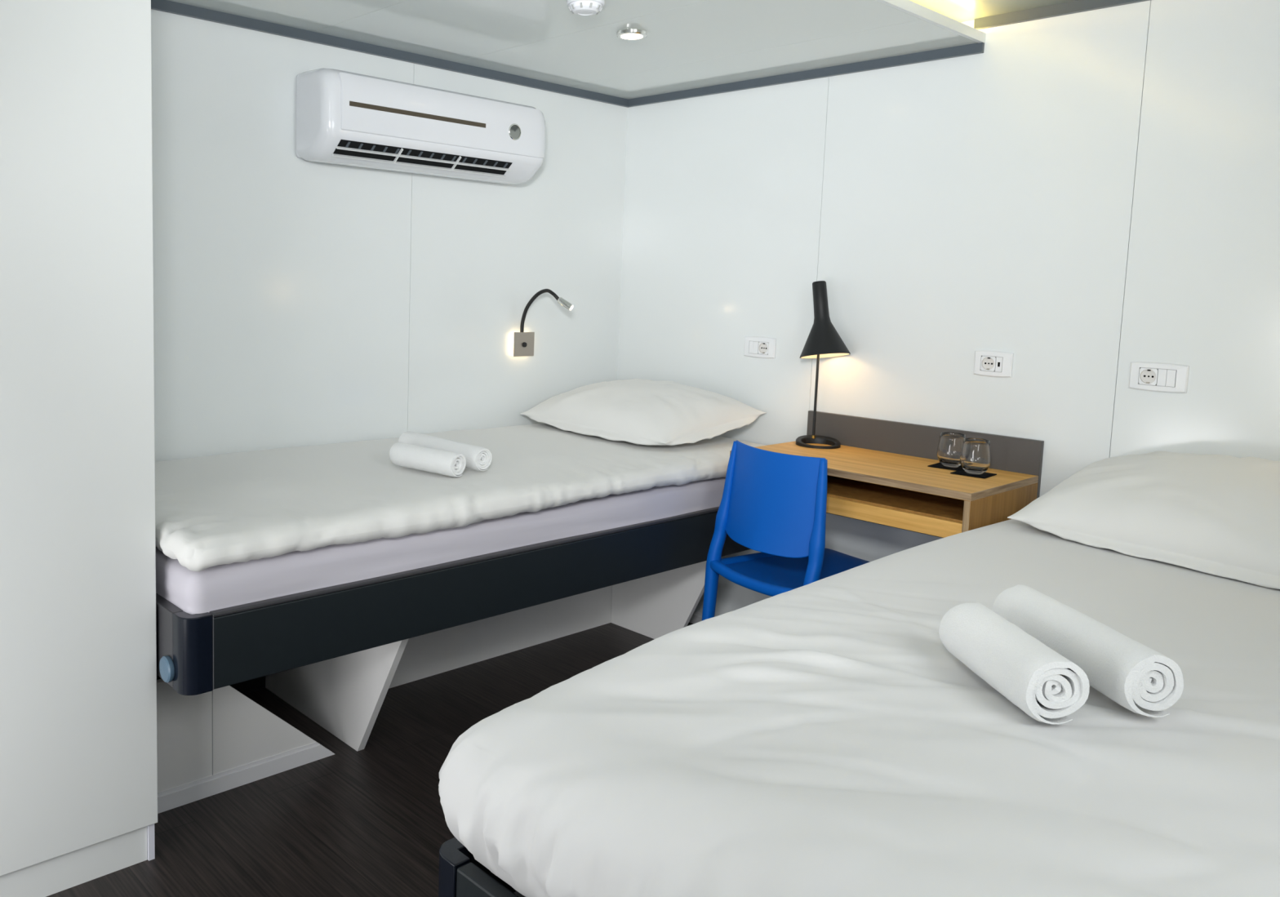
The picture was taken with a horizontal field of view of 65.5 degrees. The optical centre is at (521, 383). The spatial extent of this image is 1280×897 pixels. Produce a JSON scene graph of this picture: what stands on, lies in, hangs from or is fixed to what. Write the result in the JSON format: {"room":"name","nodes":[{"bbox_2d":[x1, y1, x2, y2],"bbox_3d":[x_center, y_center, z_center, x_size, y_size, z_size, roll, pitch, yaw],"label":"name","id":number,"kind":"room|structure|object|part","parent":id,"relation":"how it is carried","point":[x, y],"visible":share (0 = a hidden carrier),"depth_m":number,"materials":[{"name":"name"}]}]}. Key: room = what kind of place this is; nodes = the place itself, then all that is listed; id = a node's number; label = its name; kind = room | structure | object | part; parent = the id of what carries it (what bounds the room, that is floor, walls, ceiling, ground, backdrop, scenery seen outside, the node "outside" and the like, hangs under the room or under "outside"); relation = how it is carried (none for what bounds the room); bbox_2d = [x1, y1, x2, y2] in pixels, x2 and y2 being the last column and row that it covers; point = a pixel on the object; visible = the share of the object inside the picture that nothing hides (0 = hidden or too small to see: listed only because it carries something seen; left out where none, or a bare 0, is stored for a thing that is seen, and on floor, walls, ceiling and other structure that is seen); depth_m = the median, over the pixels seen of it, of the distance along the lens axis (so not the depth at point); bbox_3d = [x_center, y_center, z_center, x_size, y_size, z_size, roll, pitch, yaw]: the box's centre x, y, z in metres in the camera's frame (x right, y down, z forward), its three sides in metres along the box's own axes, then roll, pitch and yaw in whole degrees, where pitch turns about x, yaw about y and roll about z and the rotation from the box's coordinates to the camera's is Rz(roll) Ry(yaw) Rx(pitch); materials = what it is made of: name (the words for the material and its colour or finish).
{"room":"hotel room","nodes":[
{"label":"hotel room","id":0,"kind":"room"},
{"bbox_2d":[156,679,330,792],"bbox_3d":[-0.721,0.868,2.526,0.545,0.325,0.021,-3,8,-41],"label":"wall","id":1,"kind":"structure","parent":0,"point":[217,731],"depth_m":2.47,"materials":[{"name":"white paint"}]},
{"bbox_2d":[157,742,334,813],"bbox_3d":[-0.717,1.006,2.531,0.545,0.050,0.006,-3,8,-41],"label":"baseboard","id":2,"kind":"structure","parent":1,"relation":"attached to","point":[211,785],"depth_m":2.52,"materials":[{"name":"white"}]},
{"bbox_2d":[45,622,693,896],"bbox_3d":[0.083,1.158,1.757,3.750,0.050,3.370,-3,8,-41],"label":"floor","id":3,"kind":"structure","parent":0,"point":[370,821],"depth_m":2.41,"materials":[{"name":"brown wood"}]},
{"bbox_2d":[0,0,157,896],"bbox_3d":[-1.579,0.056,1.873,1.490,2.022,0.730,-3,8,-41],"label":"wardrobe","id":4,"kind":"object","parent":3,"relation":"on","point":[78,736],"visible":1,"depth_m":1.99,"materials":[{"name":"white"}]},
{"bbox_2d":[155,506,750,751],"bbox_3d":[-0.175,0.692,3.113,2.209,0.587,0.860,-3,8,-41],"label":"bed","id":5,"kind":"object","parent":3,"relation":"on","point":[334,654],"visible":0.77,"depth_m":2.71,"materials":[{"name":"black metal"}]},
{"bbox_3d":[-0.980,0.532,2.385,0.028,0.166,0.751,-3,8,-41],"label":"rail","id":6,"kind":"part","parent":5,"relation":"part of","materials":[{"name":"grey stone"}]},
{"bbox_3d":[-0.698,0.571,2.095,0.064,0.168,0.058,-3,8,-41],"label":"corner post","id":7,"kind":"part","parent":5,"relation":"part of","materials":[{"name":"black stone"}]},
{"bbox_2d":[155,477,725,614],"bbox_3d":[-0.160,0.423,3.099,2.172,0.236,0.837,-3,8,-41],"label":"mattress","id":8,"kind":"object","parent":5,"relation":"on","point":[218,587],"visible":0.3,"depth_m":2.44,"materials":[{"name":"grey fabric"}]},
{"bbox_2d":[155,423,765,571],"bbox_3d":[-0.143,0.263,3.065,2.205,0.101,0.887,-3,8,-41],"label":"duvet","id":9,"kind":"object","parent":8,"relation":"on","point":[211,511],"visible":0.77,"depth_m":2.62,"materials":[{"name":"white fabric"}]},
{"bbox_2d":[389,441,466,476],"bbox_3d":[-0.269,0.215,2.800,0.240,0.071,0.071,6,7,37],"label":"towel","id":10,"kind":"object","parent":9,"relation":"on","point":[446,463],"visible":1,"depth_m":2.76,"materials":[{"name":"white fabric"}]},
{"bbox_2d":[398,431,491,471],"bbox_3d":[-0.232,0.198,2.930,0.349,0.074,0.071,7,8,44],"label":"towel","id":11,"kind":"object","parent":9,"relation":"on","point":[477,458],"visible":0.69,"depth_m":2.86,"materials":[{"name":"white fabric"}]},
{"bbox_2d":[520,378,766,445],"bbox_3d":[0.436,0.087,3.621,0.547,0.189,0.720,-3,8,-41],"label":"pillow","id":12,"kind":"object","parent":9,"relation":"on","point":[639,411],"visible":1,"depth_m":3.47,"materials":[{"name":"white fabric"}]},
{"bbox_3d":[0.135,0.526,2.809,2.130,0.158,0.028,-3,8,-41],"label":"rail","id":13,"kind":"part","parent":5,"relation":"part of","materials":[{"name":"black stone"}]},
{"bbox_2d":[438,837,525,896],"bbox_3d":[1.201,0.954,1.613,2.146,0.450,1.636,-3,8,-41],"label":"double bed","id":14,"kind":"object","parent":3,"relation":"on","point":[460,875],"visible":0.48,"depth_m":1.45,"materials":[{"name":"black metal"}]},
{"bbox_3d":[-0.100,0.785,1.495,0.055,0.167,0.060,-3,8,-41],"label":"corner post","id":15,"kind":"part","parent":14,"relation":"part of","materials":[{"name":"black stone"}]},
{"bbox_3d":[0.412,0.862,0.901,0.028,0.162,1.514,-3,8,-41],"label":"foot rail","id":16,"kind":"part","parent":14,"relation":"part of","materials":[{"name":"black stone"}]},
{"bbox_3d":[0.696,0.735,2.215,2.090,0.165,0.029,-3,8,-41],"label":"rail","id":17,"kind":"part","parent":14,"relation":"part of","materials":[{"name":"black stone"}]},
{"bbox_2d":[438,519,1279,896],"bbox_3d":[1.186,0.588,1.582,2.207,0.281,1.680,-3,8,-41],"label":"bedspread","id":18,"kind":"object","parent":14,"relation":"on","point":[821,738],"visible":0.79,"depth_m":1.30,"materials":[{"name":"white fabric"}]},
{"bbox_2d":[938,602,1089,724],"bbox_3d":[0.711,0.403,1.442,0.092,0.095,0.247,1,6,-4],"label":"towel","id":19,"kind":"object","parent":18,"relation":"on","point":[1044,684],"visible":1,"depth_m":1.37,"materials":[{"name":"white fabric"}]},
{"bbox_2d":[991,584,1183,717],"bbox_3d":[0.851,0.399,1.507,0.094,0.092,0.323,1,6,-5],"label":"towel","id":20,"kind":"object","parent":18,"relation":"on","point":[1136,677],"visible":0.91,"depth_m":1.41,"materials":[{"name":"white fabric"}]},
{"bbox_2d":[1007,450,1279,589],"bbox_3d":[1.596,0.282,2.303,0.579,0.216,0.748,-3,8,-41],"label":"pillow","id":21,"kind":"object","parent":18,"relation":"on","point":[1219,515],"visible":1,"depth_m":2.23,"materials":[{"name":"white fabric"}]},
{"bbox_2d":[702,440,870,620],"bbox_3d":[0.899,0.604,3.039,0.559,0.843,0.436,-2,7,-33],"label":"chair","id":22,"kind":"object","parent":3,"relation":"on","point":[774,504],"visible":0.72,"depth_m":2.89,"materials":[{"name":"blue plastic"}]},
{"bbox_3d":[0.609,0.593,3.068,0.102,0.840,0.043,0,6,-20],"label":"leg","id":23,"kind":"part","parent":22,"relation":"part of","materials":[{"name":"blue plastic"}]},
{"bbox_3d":[0.795,0.565,3.193,0.481,0.050,0.033,-2,7,-33],"label":"rail","id":24,"kind":"part","parent":22,"relation":"part of","materials":[{"name":"blue plastic"}]},
{"bbox_3d":[0.717,0.338,2.886,0.089,0.294,0.360,-2,7,-33],"label":"backrest","id":25,"kind":"part","parent":22,"relation":"part of","materials":[{"name":"blue plastic"}]},
{"bbox_3d":[0.913,0.589,3.047,0.528,0.034,0.382,-2,7,-33],"label":"seat","id":26,"kind":"part","parent":22,"relation":"part of","materials":[{"name":"blue plastic"}]},
{"bbox_3d":[0.813,0.631,2.761,0.100,0.840,0.046,-3,8,-41],"label":"leg","id":27,"kind":"part","parent":22,"relation":"part of","materials":[{"name":"blue plastic"}]},
{"bbox_2d":[151,8,627,462],"bbox_3d":[-0.989,-0.083,2.890,3.750,2.127,0.030,-3,8,-41],"label":"wall","id":28,"kind":"structure","parent":0,"point":[298,302],"depth_m":3.21,"materials":[{"name":"white paint"}]},
{"bbox_2d":[151,0,629,107],"bbox_3d":[-0.957,-1.052,2.764,3.720,0.030,0.016,-3,8,-41],"label":"trim","id":29,"kind":"structure","parent":28,"relation":"attached to","point":[165,6],"depth_m":3.17,"materials":[{"name":"grey"}]},
{"bbox_2d":[295,68,545,183],"bbox_3d":[-0.300,-0.833,3.247,0.893,0.273,0.207,-3,8,-41],"label":"air conditioner","id":30,"kind":"object","parent":28,"relation":"attached to","point":[344,117],"visible":1,"depth_m":3.10,"materials":[{"name":"white plastic"}]},
{"bbox_3d":[-0.360,-0.843,3.312,0.877,0.254,0.028,-3,8,-41],"label":"plate","id":31,"kind":"part","parent":30,"relation":"part of","materials":[{"name":"white plastic"}]},
{"bbox_2d":[331,139,512,177],"bbox_3d":[-0.299,-0.724,3.177,0.683,0.050,0.053,-3,8,-41],"label":"air vent","id":32,"kind":"object","parent":30,"relation":"attached to","point":[392,153],"depth_m":3.16,"materials":[{"name":"black plastic"}]},
{"bbox_2d":[509,288,573,356],"bbox_3d":[0.075,-0.225,3.659,0.225,0.256,0.101,6,7,37],"label":"reading lamp","id":33,"kind":"object","parent":28,"relation":"attached to","point":[522,343],"visible":1,"depth_m":3.69,"materials":[{"name":"beige"}]},
{"bbox_3d":[0.010,-0.150,3.713,0.100,0.091,0.005,-3,8,-41],"label":"plate","id":34,"kind":"part","parent":33,"relation":"part of","materials":[{"name":"silver metal"}]},
{"bbox_2d":[167,0,977,99],"bbox_3d":[-0.488,-1.010,2.236,3.720,0.022,1.430,-3,8,-41],"label":"ceiling","id":35,"kind":"structure","parent":0,"point":[688,44],"depth_m":2.94,"materials":[{"name":"white paint"}]},
{"bbox_2d":[566,0,604,15],"bbox_3d":[0.170,-1.001,2.617,0.100,0.034,0.100,-3,8,-41],"label":"smoke detector","id":36,"kind":"object","parent":35,"relation":"attached to","point":[580,7],"visible":1,"depth_m":2.59,"materials":[{"name":"white plastic"}]},
{"bbox_2d":[616,28,647,39],"bbox_3d":[0.328,-1.036,2.927,0.092,0.017,0.092,-3,8,-41],"label":"recessed light","id":37,"kind":"object","parent":35,"relation":"in","point":[624,33],"visible":1,"depth_m":2.90,"materials":[{"name":"silver metal"}]},
{"bbox_2d":[617,0,1279,617],"bbox_3d":[1.509,-0.008,2.876,0.030,2.127,3.370,-3,8,-41],"label":"wall","id":38,"kind":"structure","parent":0,"point":[1082,197],"depth_m":2.93,"materials":[{"name":"white paint"}]},
{"bbox_2d":[688,610,702,623],"bbox_3d":[1.474,1.027,2.956,0.011,0.050,3.340,-3,8,-41],"label":"baseboard","id":39,"kind":"structure","parent":38,"relation":"attached to","point":[696,617],"depth_m":3.84,"materials":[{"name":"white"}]},
{"bbox_2d":[743,336,776,358],"bbox_3d":[0.863,-0.133,3.570,0.011,0.076,0.132,-3,8,-41],"label":"wall socket","id":40,"kind":"object","parent":38,"relation":"attached to","point":[754,346],"visible":1,"depth_m":3.56,"materials":[{"name":"white plastic"}]},
{"bbox_2d":[752,341,759,353],"bbox_3d":[0.853,-0.132,3.579,0.008,0.043,0.019,-3,8,-41],"label":"rocker switch","id":41,"kind":"object","parent":40,"relation":"attached to","point":[755,344],"depth_m":3.58,"materials":[{"name":"white plastic"}]},
{"bbox_2d":[627,42,984,106],"bbox_3d":[0.903,-1.067,3.457,0.016,0.030,1.418,-3,8,-41],"label":"trim","id":42,"kind":"structure","parent":38,"relation":"attached to","point":[975,48],"depth_m":3.33,"materials":[{"name":"grey"}]},
{"bbox_2d":[729,410,1044,537],"bbox_3d":[1.087,0.309,3.011,0.453,0.343,0.770,-3,8,-41],"label":"desk","id":43,"kind":"object","parent":38,"relation":"attached to","point":[879,473],"visible":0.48,"depth_m":2.87,"materials":[{"name":"brown wood"}]},
{"bbox_2d":[795,280,850,448],"bbox_3d":[1.008,-0.068,3.287,0.171,0.548,0.160,-3,8,-41],"label":"desk lamp","id":44,"kind":"object","parent":43,"relation":"on","point":[823,340],"visible":1,"depth_m":3.28,"materials":[{"name":"black metal"}]},
{"bbox_3d":[1.016,-0.209,3.275,0.163,0.264,0.160,-3,8,-41],"label":"lamp shade","id":45,"kind":"part","parent":44,"relation":"part of","materials":[{"name":"black metal"}]},
{"bbox_3d":[0.924,0.357,2.873,0.018,0.047,0.733,-3,8,-41],"label":"rail","id":46,"kind":"part","parent":43,"relation":"part of","materials":[{"name":"brown wood"}]},
{"bbox_2d":[826,475,964,522],"bbox_3d":[1.087,0.327,3.014,0.414,0.016,0.733,-3,8,-41],"label":"shelf","id":47,"kind":"object","parent":43,"relation":"attached to","point":[929,505],"depth_m":2.86,"materials":[{"name":"brown wood"}]},
{"bbox_2d":[927,462,963,471],"bbox_3d":[1.285,0.248,2.955,0.096,0.002,0.096,7,8,44],"label":"coaster","id":48,"kind":"object","parent":43,"relation":"on","point":[939,465],"visible":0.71,"depth_m":2.94,"materials":[{"name":"black"}]},
{"bbox_2d":[936,431,965,467],"bbox_3d":[1.288,0.198,2.949,0.083,0.098,0.083,-3,8,-41],"label":"glass","id":49,"kind":"object","parent":48,"relation":"on","point":[950,444],"visible":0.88,"depth_m":2.92,"materials":[{"name":"clear glass"}]},
{"bbox_2d":[950,469,996,478],"bbox_3d":[1.308,0.260,2.850,0.096,0.002,0.096,7,8,44],"label":"coaster","id":50,"kind":"object","parent":43,"relation":"on","point":[984,475],"visible":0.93,"depth_m":2.83,"materials":[{"name":"black"}]},
{"bbox_2d":[960,437,991,475],"bbox_3d":[1.310,0.209,2.844,0.083,0.098,0.083,-3,8,-41],"label":"glass","id":51,"kind":"object","parent":50,"relation":"on","point":[975,453],"visible":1,"depth_m":2.81,"materials":[{"name":"clear glass"}]},
{"bbox_3d":[1.328,0.351,2.727,0.434,0.111,0.018,-3,8,-41],"label":"panel","id":52,"kind":"part","parent":43,"relation":"part of","materials":[{"name":"brown wood"}]},
{"bbox_2d":[875,0,986,43],"bbox_3d":[-0.019,-0.945,1.707,3.720,0.028,0.014,-3,8,-41],"label":"trim","id":53,"kind":"structure","parent":38,"relation":"attached to","point":[908,6],"depth_m":2.73,"materials":[{"name":"white"}]},
{"bbox_2d":[973,350,1013,377],"bbox_3d":[1.412,-0.060,2.951,0.010,0.077,0.111,-3,8,-41],"label":"wall socket","id":54,"kind":"object","parent":38,"relation":"attached to","point":[987,363],"visible":1,"depth_m":2.95,"materials":[{"name":"white plastic"}]},
{"bbox_2d":[973,0,1150,30],"bbox_3d":[1.996,-0.982,2.222,0.016,0.031,1.940,-3,8,-41],"label":"trim","id":55,"kind":"structure","parent":38,"relation":"attached to","point":[1079,6],"depth_m":2.79,"materials":[{"name":"grey"}]},
{"bbox_2d":[1128,361,1189,392],"bbox_3d":[1.698,-0.018,2.629,0.011,0.077,0.135,-3,8,-41],"label":"wall socket","id":56,"kind":"object","parent":38,"relation":"attached to","point":[1148,376],"visible":1,"depth_m":2.62,"materials":[{"name":"white plastic"}]},
{"bbox_2d":[1156,368,1167,386],"bbox_3d":[1.704,-0.017,2.620,0.008,0.044,0.020,-3,8,-41],"label":"rocker switch","id":57,"kind":"object","parent":56,"relation":"attached to","point":[1162,374],"depth_m":2.62,"materials":[{"name":"white plastic"}]},
{"bbox_2d":[1165,369,1176,386],"bbox_3d":[1.718,-0.015,2.605,0.008,0.044,0.020,-3,8,-41],"label":"rocker switch","id":58,"kind":"object","parent":56,"relation":"attached to","point":[1171,375],"depth_m":2.60,"materials":[{"name":"white plastic"}]},
{"bbox_2d":[909,0,1077,22],"bbox_3d":[0.145,-0.995,1.517,3.720,0.030,3.340,-3,8,-41],"label":"ceiling","id":59,"kind":"structure","parent":0,"point":[961,11],"depth_m":2.81,"materials":[{"name":"grey paint"}]}
]}

